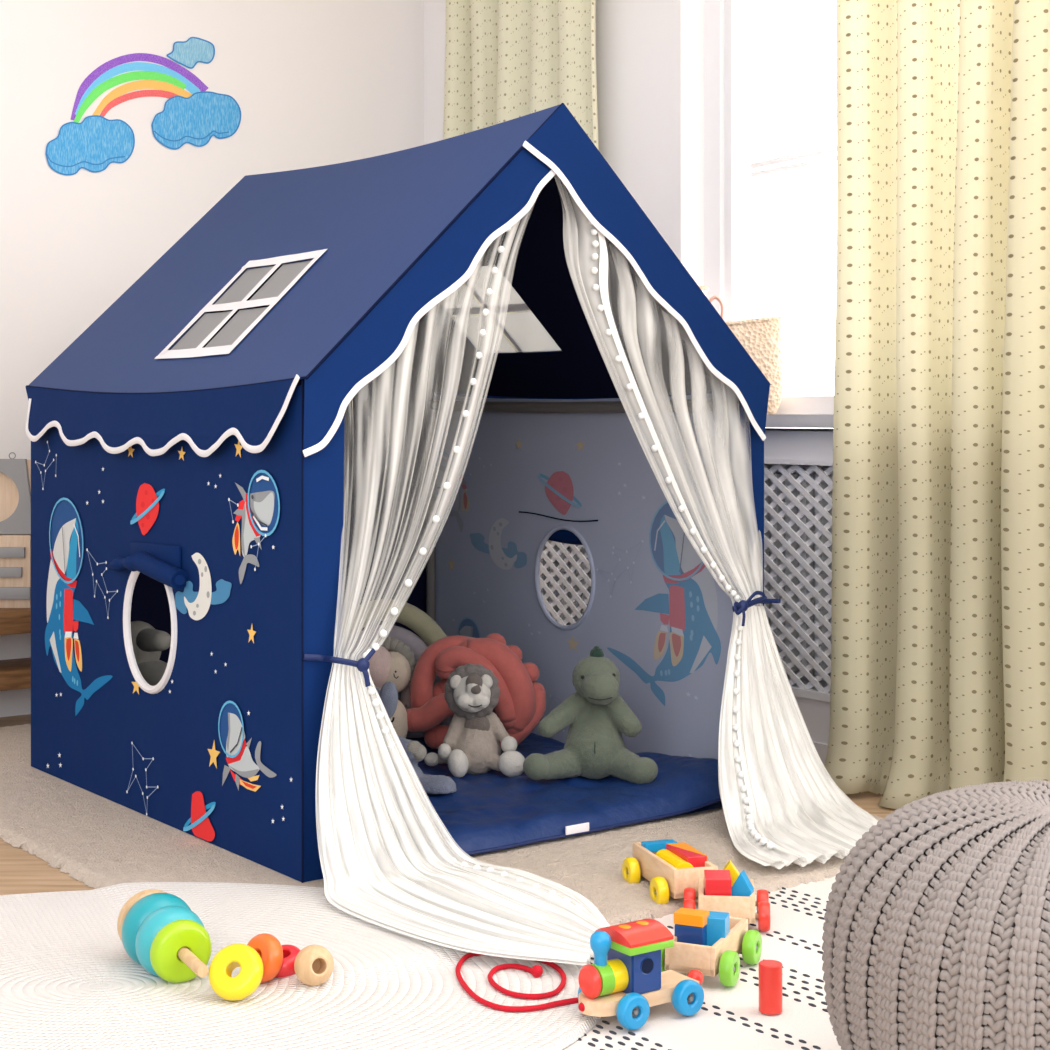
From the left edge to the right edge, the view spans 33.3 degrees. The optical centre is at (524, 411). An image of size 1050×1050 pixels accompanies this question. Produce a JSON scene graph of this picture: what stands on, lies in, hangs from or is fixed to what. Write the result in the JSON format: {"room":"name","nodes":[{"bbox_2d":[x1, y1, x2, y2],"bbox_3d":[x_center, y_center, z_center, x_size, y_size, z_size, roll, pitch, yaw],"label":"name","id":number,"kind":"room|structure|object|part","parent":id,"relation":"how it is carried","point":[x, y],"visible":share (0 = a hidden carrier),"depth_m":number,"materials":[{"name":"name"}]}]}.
{"room":"children's room","nodes":[
{"label":"children's room","id":0,"kind":"room"},
{"bbox_2d":[0,0,423,659],"bbox_3d":[-1.523,-0.569,4.618,3.450,2.750,0.100,0,0,-37],"label":"wall","id":1,"kind":"structure","parent":0,"point":[313,83],"depth_m":4.90,"materials":[{"name":"white paint"}]},
{"bbox_2d":[0,688,30,716],"bbox_3d":[-1.588,0.761,4.496,3.200,0.090,0.016,0,0,-37],"label":"baseboard","id":2,"kind":"structure","parent":1,"relation":"attached to","point":[16,702],"depth_m":4.66,"materials":[{"name":"white paint"}]},
{"bbox_2d":[45,37,240,174],"bbox_3d":[-1.056,-0.853,4.904,0.588,0.424,0.002,0,0,-37],"label":"wall decal","id":3,"kind":"object","parent":1,"relation":"attached to","point":[92,144],"visible":1,"depth_m":4.90,"materials":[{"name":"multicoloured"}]},
{"bbox_2d":[0,714,895,894],"bbox_3d":[0.000,0.856,3.200,7.000,0.100,9.000,0,0,-37],"label":"floor","id":4,"kind":"structure","parent":0,"point":[21,872],"depth_m":3.10,"materials":[{"name":"brown wood"}]},
{"bbox_2d":[0,608,30,690],"bbox_3d":[-1.624,0.656,4.365,1.000,0.301,0.260,0,0,-37],"label":"wooden bench","id":5,"kind":"object","parent":4,"relation":"on","point":[15,674],"visible":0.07,"depth_m":4.46,"materials":[{"name":"brown wood"}]},
{"bbox_2d":[0,534,30,607],"bbox_3d":[-1.437,0.411,4.529,0.333,0.188,0.043,0,0,0],"label":"wooden crate","id":6,"kind":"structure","parent":5,"relation":"on","point":[15,549],"depth_m":4.52,"materials":[{"name":"brown wood"}]},
{"bbox_2d":[0,452,30,533],"bbox_3d":[-1.401,0.209,4.537,0.260,0.210,0.035,0,0,0],"label":"toy box","id":7,"kind":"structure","parent":6,"relation":"on","point":[15,474],"depth_m":4.52,"materials":[{"name":"grey paint"}]},
{"bbox_2d":[0,658,30,690],"bbox_3d":[-1.624,0.682,4.365,0.990,0.048,0.240,0,0,-37],"label":"shelf","id":8,"kind":"object","parent":5,"relation":"attached to","point":[15,674],"depth_m":4.48,"materials":[{"name":"brown wood"}]},
{"bbox_2d":[0,882,601,1049],"bbox_3d":[-0.585,0.791,2.425,1.414,0.021,1.020,0,0,0],"label":"braided rug","id":9,"kind":"object","parent":4,"relation":"on","point":[69,981],"visible":0.79,"depth_m":2.40,"materials":[{"name":"white fabric"}]},
{"bbox_2d":[117,889,208,976],"bbox_3d":[-0.494,0.746,2.471,0.095,0.095,0.248,0,0,-29],"label":"peg","id":10,"kind":"object","parent":9,"relation":"on","point":[184,954],"visible":0.3,"depth_m":2.43,"materials":[{"name":"brown wood"}]},
{"bbox_2d":[121,893,190,964],"bbox_3d":[-0.528,0.747,2.532,0.106,0.106,0.058,0,0,-28],"label":"ring","id":11,"kind":"object","parent":10,"relation":"on","point":[148,904],"visible":0.35,"depth_m":2.50,"materials":[{"name":"teal paint"}]},
{"bbox_2d":[135,906,204,976],"bbox_3d":[-0.500,0.749,2.482,0.100,0.100,0.058,0,0,-28],"label":"ring","id":12,"kind":"object","parent":10,"relation":"on","point":[163,916],"visible":0.35,"depth_m":2.46,"materials":[{"name":"teal paint"}]},
{"bbox_2d":[150,919,211,982],"bbox_3d":[-0.478,0.750,2.444,0.087,0.087,0.032,0,0,-28],"label":"ring","id":13,"kind":"object","parent":10,"relation":"on","point":[175,935],"visible":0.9,"depth_m":2.43,"materials":[{"name":"green paint"}]},
{"bbox_2d":[208,944,262,1000],"bbox_3d":[-0.390,0.756,2.372,0.074,0.069,0.057,0,0,0],"label":"ring","id":14,"kind":"object","parent":9,"relation":"on","point":[241,986],"visible":1,"depth_m":2.36,"materials":[{"name":"yellow paint"}]},
{"bbox_2d":[247,933,282,982],"bbox_3d":[-0.364,0.760,2.445,0.066,0.064,0.041,0,0,44],"label":"ring","id":15,"kind":"object","parent":9,"relation":"on","point":[269,948],"visible":0.68,"depth_m":2.43,"materials":[{"name":"orange paint"}]},
{"bbox_2d":[275,945,300,977],"bbox_3d":[-0.338,0.770,2.463,0.055,0.037,0.054,0,0,0],"label":"ring","id":16,"kind":"object","parent":9,"relation":"on","point":[290,952],"visible":0.54,"depth_m":2.44,"materials":[{"name":"red paint"}]},
{"bbox_2d":[294,945,333,985],"bbox_3d":[-0.290,0.760,2.415,0.054,0.054,0.054,0,0,0],"label":"ball","id":17,"kind":"object","parent":9,"relation":"on","point":[314,964],"visible":1,"depth_m":2.40,"materials":[{"name":"brown wood"}]},
{"bbox_2d":[0,724,884,925],"bbox_3d":[-0.400,0.797,3.725,1.446,0.016,2.247,0,0,-37],"label":"shag rug","id":18,"kind":"object","parent":4,"relation":"on","point":[95,839],"visible":0.16,"depth_m":3.17,"materials":[{"name":"beige carpet"}]},
{"bbox_2d":[25,103,877,964],"bbox_3d":[-0.103,0.108,3.496,1.216,1.364,1.899,0,0,-37],"label":"tent","id":19,"kind":"object","parent":18,"relation":"on","point":[252,447],"visible":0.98,"depth_m":3.48,"materials":[{"name":"blue fabric"}]},
{"bbox_3d":[-0.742,0.011,3.412,0.018,0.148,1.194,0,0,-37],"label":"white trim","id":20,"kind":"part","parent":19,"relation":"part of","materials":[{"name":"white"}]},
{"bbox_3d":[-0.738,0.372,3.434,0.008,0.835,1.211,0,0,-37],"label":"panel","id":21,"kind":"part","parent":19,"relation":"part of","materials":[{"name":"blue fabric"}]},
{"bbox_3d":[-0.649,-0.162,3.526,0.081,0.080,0.128,0,0,-37],"label":"pane","id":22,"kind":"part","parent":19,"relation":"part of","materials":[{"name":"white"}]},
{"bbox_3d":[-0.559,-0.163,3.406,0.081,0.081,0.128,0,0,-37],"label":"pane","id":23,"kind":"part","parent":19,"relation":"part of","materials":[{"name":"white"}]},
{"bbox_3d":[-0.568,-0.213,3.494,0.216,0.212,0.323,0,0,-37],"label":"skylight frame","id":24,"kind":"part","parent":19,"relation":"part of","materials":[{"name":"white fabric"}]},
{"bbox_3d":[-0.572,-0.257,3.585,0.081,0.080,0.128,0,0,-37],"label":"pane","id":25,"kind":"part","parent":19,"relation":"part of","materials":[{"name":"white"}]},
{"bbox_3d":[-0.481,-0.258,3.465,0.081,0.080,0.128,0,0,-37],"label":"pane","id":26,"kind":"part","parent":19,"relation":"part of","materials":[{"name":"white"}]},
{"bbox_3d":[-0.669,0.114,4.241,1.081,1.352,0.005,0,0,-37],"label":"panel","id":27,"kind":"part","parent":19,"relation":"part of","materials":[{"name":"blue fabric"}]},
{"bbox_3d":[-0.342,0.356,2.977,0.083,0.867,0.004,0,0,-37],"label":"panel","id":28,"kind":"part","parent":19,"relation":"part of","materials":[{"name":"blue fabric"}]},
{"bbox_3d":[-0.157,-0.187,3.092,0.535,0.525,0.004,0,0,-37],"label":"white trim","id":29,"kind":"part","parent":19,"relation":"part of","materials":[{"name":"white fabric"}]},
{"bbox_3d":[-0.179,-0.283,4.066,0.086,0.086,0.150,0,0,-37],"label":"pane","id":30,"kind":"part","parent":19,"relation":"part of","materials":[{"name":"white fabric"}]},
{"bbox_2d":[315,213,609,964],"bbox_3d":[-0.117,0.154,2.843,0.440,1.250,0.833,0,0,-7],"label":"curtain","id":31,"kind":"object","parent":19,"relation":"hanging from","point":[384,857],"depth_m":2.97,"materials":[{"name":"white fabric"}]},
{"bbox_3d":[-0.097,-0.182,4.127,0.086,0.088,0.150,0,0,-37],"label":"pane","id":32,"kind":"part","parent":19,"relation":"part of","materials":[{"name":"white"}]},
{"bbox_3d":[-0.084,-0.234,4.029,0.225,0.225,0.367,0,0,-37],"label":"skylight frame","id":33,"kind":"part","parent":19,"relation":"part of","materials":[{"name":"white fabric"}]},
{"bbox_3d":[-0.075,-0.282,3.928,0.086,0.084,0.150,0,0,-37],"label":"pane","id":34,"kind":"part","parent":19,"relation":"part of","materials":[{"name":"white fabric"}]},
{"bbox_3d":[0.007,-0.181,3.989,0.086,0.086,0.150,0,0,-37],"label":"pane","id":35,"kind":"part","parent":19,"relation":"part of","materials":[{"name":"white fabric"}]},
{"bbox_2d":[406,733,721,854],"bbox_3d":[-0.273,0.748,3.719,0.986,0.074,1.196,0,0,-37],"label":"mat","id":36,"kind":"object","parent":19,"relation":"in","point":[491,811],"visible":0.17,"depth_m":3.41,"materials":[{"name":"blue fabric"}]},
{"bbox_2d":[131,621,170,685],"bbox_3d":[-0.702,0.603,3.707,0.181,0.287,0.601,0,0,-37],"label":"plush bear","id":37,"kind":"object","parent":36,"relation":"on","point":[148,642],"visible":0.2,"depth_m":3.77},
{"bbox_2d":[357,637,416,691],"bbox_3d":[-0.312,0.633,3.886,0.125,0.270,0.111,0,0,25],"label":"doll","id":38,"kind":"object","parent":36,"relation":"on","point":[397,666],"visible":0.21,"depth_m":3.86,"materials":[{"name":"beige fabric"}]},
{"bbox_2d":[342,599,452,737],"bbox_3d":[-0.319,0.587,4.031,0.408,0.316,0.048,0,0,0],"label":"cushion","id":39,"kind":"object","parent":36,"relation":"on","point":[422,624],"visible":0.11,"depth_m":4.01,"materials":[{"name":"beige fabric"}]},
{"bbox_2d":[390,700,407,737],"bbox_3d":[-0.286,0.675,3.804,0.066,0.109,0.067,0,0,0],"label":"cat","id":40,"kind":"object","parent":36,"relation":"on","point":[398,720],"visible":0.27,"depth_m":3.78},
{"bbox_2d":[401,683,411,709],"bbox_3d":[-0.256,0.627,3.956,0.045,0.130,0.047,0,0,-25],"label":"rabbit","id":41,"kind":"object","parent":36,"relation":"on","point":[405,695],"visible":0.16,"depth_m":3.94},
{"bbox_2d":[375,681,455,793],"bbox_3d":[-0.255,0.640,3.497,0.243,0.214,0.164,0,0,0],"label":"elephant","id":42,"kind":"object","parent":36,"relation":"on","point":[416,752],"visible":0.26,"depth_m":3.46},
{"bbox_2d":[424,663,524,777],"bbox_3d":[-0.103,0.642,3.649,0.146,0.236,0.196,0,0,-31],"label":"lion","id":43,"kind":"object","parent":36,"relation":"on","point":[471,745],"visible":1,"depth_m":3.64},
{"bbox_2d":[406,633,545,748],"bbox_3d":[-0.111,0.616,3.853,0.314,0.253,0.138,0,0,0],"label":"cushion","id":44,"kind":"object","parent":36,"relation":"on","point":[521,706],"visible":0.8,"depth_m":3.81,"materials":[{"name":"red fabric"}]},
{"bbox_2d":[523,646,657,783],"bbox_3d":[0.132,0.617,3.592,0.271,0.275,0.177,0,0,0],"label":"dinosaur","id":45,"kind":"object","parent":36,"relation":"on","point":[597,716],"visible":1,"depth_m":3.56,"materials":[{"name":"green fabric"}]},
{"bbox_3d":[0.110,-0.014,4.065,0.025,0.033,1.162,0,0,-37],"label":"frame rail","id":46,"kind":"part","parent":19,"relation":"part of","materials":[{"name":"grey"}]},
{"bbox_3d":[0.123,0.372,4.082,0.007,0.835,1.211,0,0,-37],"label":"panel","id":47,"kind":"part","parent":19,"relation":"part of","materials":[{"name":"grey fabric"}]},
{"bbox_3d":[0.243,-0.218,3.385,0.619,0.554,0.004,0,0,-37],"label":"white trim","id":48,"kind":"part","parent":19,"relation":"part of","materials":[{"name":"white fabric"}]},
{"bbox_2d":[554,176,877,868],"bbox_3d":[0.433,0.157,3.276,0.624,1.254,0.500,0,0,-37],"label":"curtain","id":49,"kind":"object","parent":19,"relation":"hanging from","point":[782,807],"depth_m":3.44,"materials":[{"name":"white fabric"}]},
{"bbox_3d":[0.459,0.351,3.579,0.074,0.877,0.004,0,0,-37],"label":"panel","id":50,"kind":"part","parent":19,"relation":"part of","materials":[{"name":"blue fabric"}]},
{"bbox_2d":[622,839,717,903],"bbox_3d":[0.245,0.768,2.929,0.122,0.066,0.210,0,0,-17],"label":"wagon","id":51,"kind":"object","parent":18,"relation":"on","point":[665,880],"visible":0.62,"depth_m":2.85,"materials":[{"name":"brown wood"}]},
{"bbox_2d":[641,839,676,851],"bbox_3d":[0.228,0.737,2.985,0.058,0.014,0.022,0,0,-17],"label":"block","id":52,"kind":"object","parent":51,"relation":"on","point":[653,846],"visible":0.73,"depth_m":2.97,"materials":[{"name":"blue wood"}]},
{"bbox_2d":[655,849,693,868],"bbox_3d":[0.246,0.751,2.900,0.038,0.038,0.092,0,0,-17],"label":"block","id":53,"kind":"object","parent":51,"relation":"in","point":[666,855],"visible":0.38,"depth_m":2.88,"materials":[{"name":"yellow paint"}]},
{"bbox_2d":[666,844,706,866],"bbox_3d":[0.267,0.748,2.914,0.034,0.044,0.095,0,0,-17],"label":"block","id":54,"kind":"object","parent":51,"relation":"in","point":[695,859],"visible":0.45,"depth_m":2.88,"materials":[{"name":"red paint"}]},
{"bbox_2d":[668,842,706,855],"bbox_3d":[0.269,0.748,2.915,0.034,0.044,0.095,0,0,-17],"label":"block","id":55,"kind":"object","parent":51,"relation":"in","point":[683,845],"visible":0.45,"depth_m":2.93,"materials":[{"name":"orange paint"}]},
{"bbox_2d":[539,431,832,764],"bbox_3d":[0.602,0.425,4.120,0.063,0.762,3.010,0,0,-37],"label":"radiator cover","id":56,"kind":"object","parent":4,"relation":"on","point":[564,569],"visible":0.14,"depth_m":4.07,"materials":[{"name":"white paint"}]},
{"bbox_3d":[0.588,0.425,4.109,0.028,0.762,3.010,0,0,-37],"label":"frame","id":57,"kind":"part","parent":56,"relation":"part of","materials":[{"name":"white paint"}]},
{"bbox_2d":[562,876,841,1049],"bbox_3d":[0.622,0.802,2.416,1.350,0.002,1.450,0,0,-37],"label":"woven rug","id":58,"kind":"object","parent":4,"relation":"on","point":[728,1018],"visible":0.21,"depth_m":2.37,"materials":[{"name":"white fabric"}]},
{"bbox_2d":[455,919,703,1029],"bbox_3d":[0.049,0.741,2.395,0.384,0.121,0.214,0,0,31],"label":"locomotive","id":59,"kind":"object","parent":58,"relation":"on","point":[626,978],"visible":0.95,"depth_m":2.31,"materials":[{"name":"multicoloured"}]},
{"bbox_3d":[-0.011,0.781,2.418,0.151,0.023,0.301,0,0,-13],"label":"pull cord","id":60,"kind":"part","parent":59,"relation":"part of","materials":[{"name":"red fabric"}]},
{"bbox_2d":[661,917,761,986],"bbox_3d":[0.265,0.772,2.532,0.120,0.057,0.178,0,0,24],"label":"wagon","id":61,"kind":"object","parent":58,"relation":"on","point":[722,957],"visible":0.66,"depth_m":2.46,"materials":[{"name":"brown wood"}]},
{"bbox_2d":[675,924,706,945],"bbox_3d":[0.237,0.750,2.498,0.042,0.046,0.028,0,0,24],"label":"block","id":62,"kind":"object","parent":61,"relation":"in","point":[684,933],"visible":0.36,"depth_m":2.48,"materials":[{"name":"blue paint"}]},
{"bbox_2d":[674,908,709,926],"bbox_3d":[0.237,0.719,2.498,0.044,0.016,0.030,0,0,24],"label":"block","id":63,"kind":"object","parent":62,"relation":"on","point":[682,916],"visible":1,"depth_m":2.49,"materials":[{"name":"orange paint"}]},
{"bbox_2d":[706,911,729,945],"bbox_3d":[0.273,0.745,2.506,0.032,0.056,0.034,0,0,17],"label":"block","id":64,"kind":"object","parent":61,"relation":"on","point":[718,923],"visible":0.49,"depth_m":2.49,"materials":[{"name":"blue wood"}]},
{"bbox_2d":[683,878,769,930],"bbox_3d":[0.316,0.773,2.761,0.133,0.056,0.131,0,0,6],"label":"wagon","id":65,"kind":"object","parent":58,"relation":"on","point":[737,906],"visible":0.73,"depth_m":2.70,"materials":[{"name":"brown wood"}]},
{"bbox_2d":[704,870,731,895],"bbox_3d":[0.300,0.746,2.733,0.040,0.060,0.046,0,0,2],"label":"block","id":66,"kind":"object","parent":65,"relation":"in","point":[716,882],"visible":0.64,"depth_m":2.71,"materials":[{"name":"red paint"}]},
{"bbox_2d":[723,860,739,885],"bbox_3d":[0.323,0.741,2.772,0.036,0.066,0.022,0,0,6],"label":"block","id":67,"kind":"object","parent":65,"relation":"on","point":[730,866],"visible":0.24,"depth_m":2.76,"materials":[{"name":"yellow paint"}]},
{"bbox_2d":[731,870,753,895],"bbox_3d":[0.337,0.743,2.726,0.033,0.062,0.022,0,0,20],"label":"block","id":68,"kind":"object","parent":65,"relation":"on","point":[742,886],"visible":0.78,"depth_m":2.72,"materials":[{"name":"blue wood"}]},
{"bbox_2d":[759,960,781,1014],"bbox_3d":[0.328,0.769,2.349,0.032,0.064,0.032,0,0,0],"label":"block","id":69,"kind":"object","parent":58,"relation":"on","point":[770,971],"visible":1,"depth_m":2.34,"materials":[{"name":"red paint"}]},
{"bbox_2d":[822,780,1049,1049],"bbox_3d":[0.621,0.617,1.965,0.569,0.363,0.570,0,0,-13],"label":"knitted pouf","id":70,"kind":"object","parent":58,"relation":"on","point":[936,936],"visible":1,"depth_m":1.82,"materials":[{"name":"grey fabric"}]},
{"bbox_2d":[424,0,832,689],"bbox_3d":[0.842,-0.569,4.094,0.200,2.750,3.580,0,0,-37],"label":"wall","id":71,"kind":"structure","parent":0,"point":[650,53],"depth_m":4.59,"materials":[{"name":"white paint"}]},
{"bbox_2d":[443,0,598,351],"bbox_3d":[-0.021,-0.857,4.948,0.077,1.675,0.694,0,0,-37],"label":"window curtain","id":72,"kind":"object","parent":71,"relation":"hanging from","point":[506,60],"visible":0.34,"depth_m":4.95,"materials":[{"name":"beige fabric"}]},
{"bbox_2d":[704,0,833,427],"bbox_3d":[0.805,-0.804,4.035,0.330,1.680,3.530,0,0,-37],"label":"window","id":73,"kind":"structure","parent":71,"relation":"in","point":[722,18],"depth_m":4.52,"materials":[{"name":"white paint"}]},
{"bbox_2d":[699,286,708,295],"bbox_3d":[0.407,-0.154,4.403,0.106,0.320,0.106,0,0,0],"label":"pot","id":74,"kind":"object","parent":73,"relation":"on","point":[704,289],"visible":0.14,"depth_m":4.37,"materials":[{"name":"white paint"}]},
{"bbox_2d":[709,296,784,413],"bbox_3d":[0.537,-0.139,4.295,0.191,0.289,0.110,0,0,0],"label":"straw basket","id":75,"kind":"object","parent":73,"relation":"on","point":[762,338],"visible":0.46,"depth_m":4.26,"materials":[{"name":"beige wicker"}]},
{"bbox_3d":[0.463,-0.238,4.275,0.044,0.090,0.018,0,0,0],"label":"handle","id":76,"kind":"part","parent":75,"relation":"part of","materials":[{"name":"beige leather"}]},
{"bbox_3d":[0.805,0.021,4.035,0.330,0.030,3.530,0,0,-37],"label":"sill","id":77,"kind":"part","parent":73,"relation":"part of","materials":[{"name":"white paint"}]},
{"bbox_2d":[824,0,1049,808],"bbox_3d":[0.923,-0.447,3.433,0.182,2.495,0.819,0,0,-37],"label":"window curtain","id":78,"kind":"object","parent":73,"relation":"hanging from","point":[940,611],"visible":0.98,"depth_m":3.54,"materials":[{"name":"beige fabric"}]},
{"bbox_2d":[750,145,836,176],"bbox_3d":[1.001,-0.939,6.600,0.021,0.106,0.824,0,0,-14],"label":"trim","id":79,"kind":"structure","parent":0,"point":[833,148],"depth_m":6.55,"materials":[{"name":"white plastic"}]}
]}

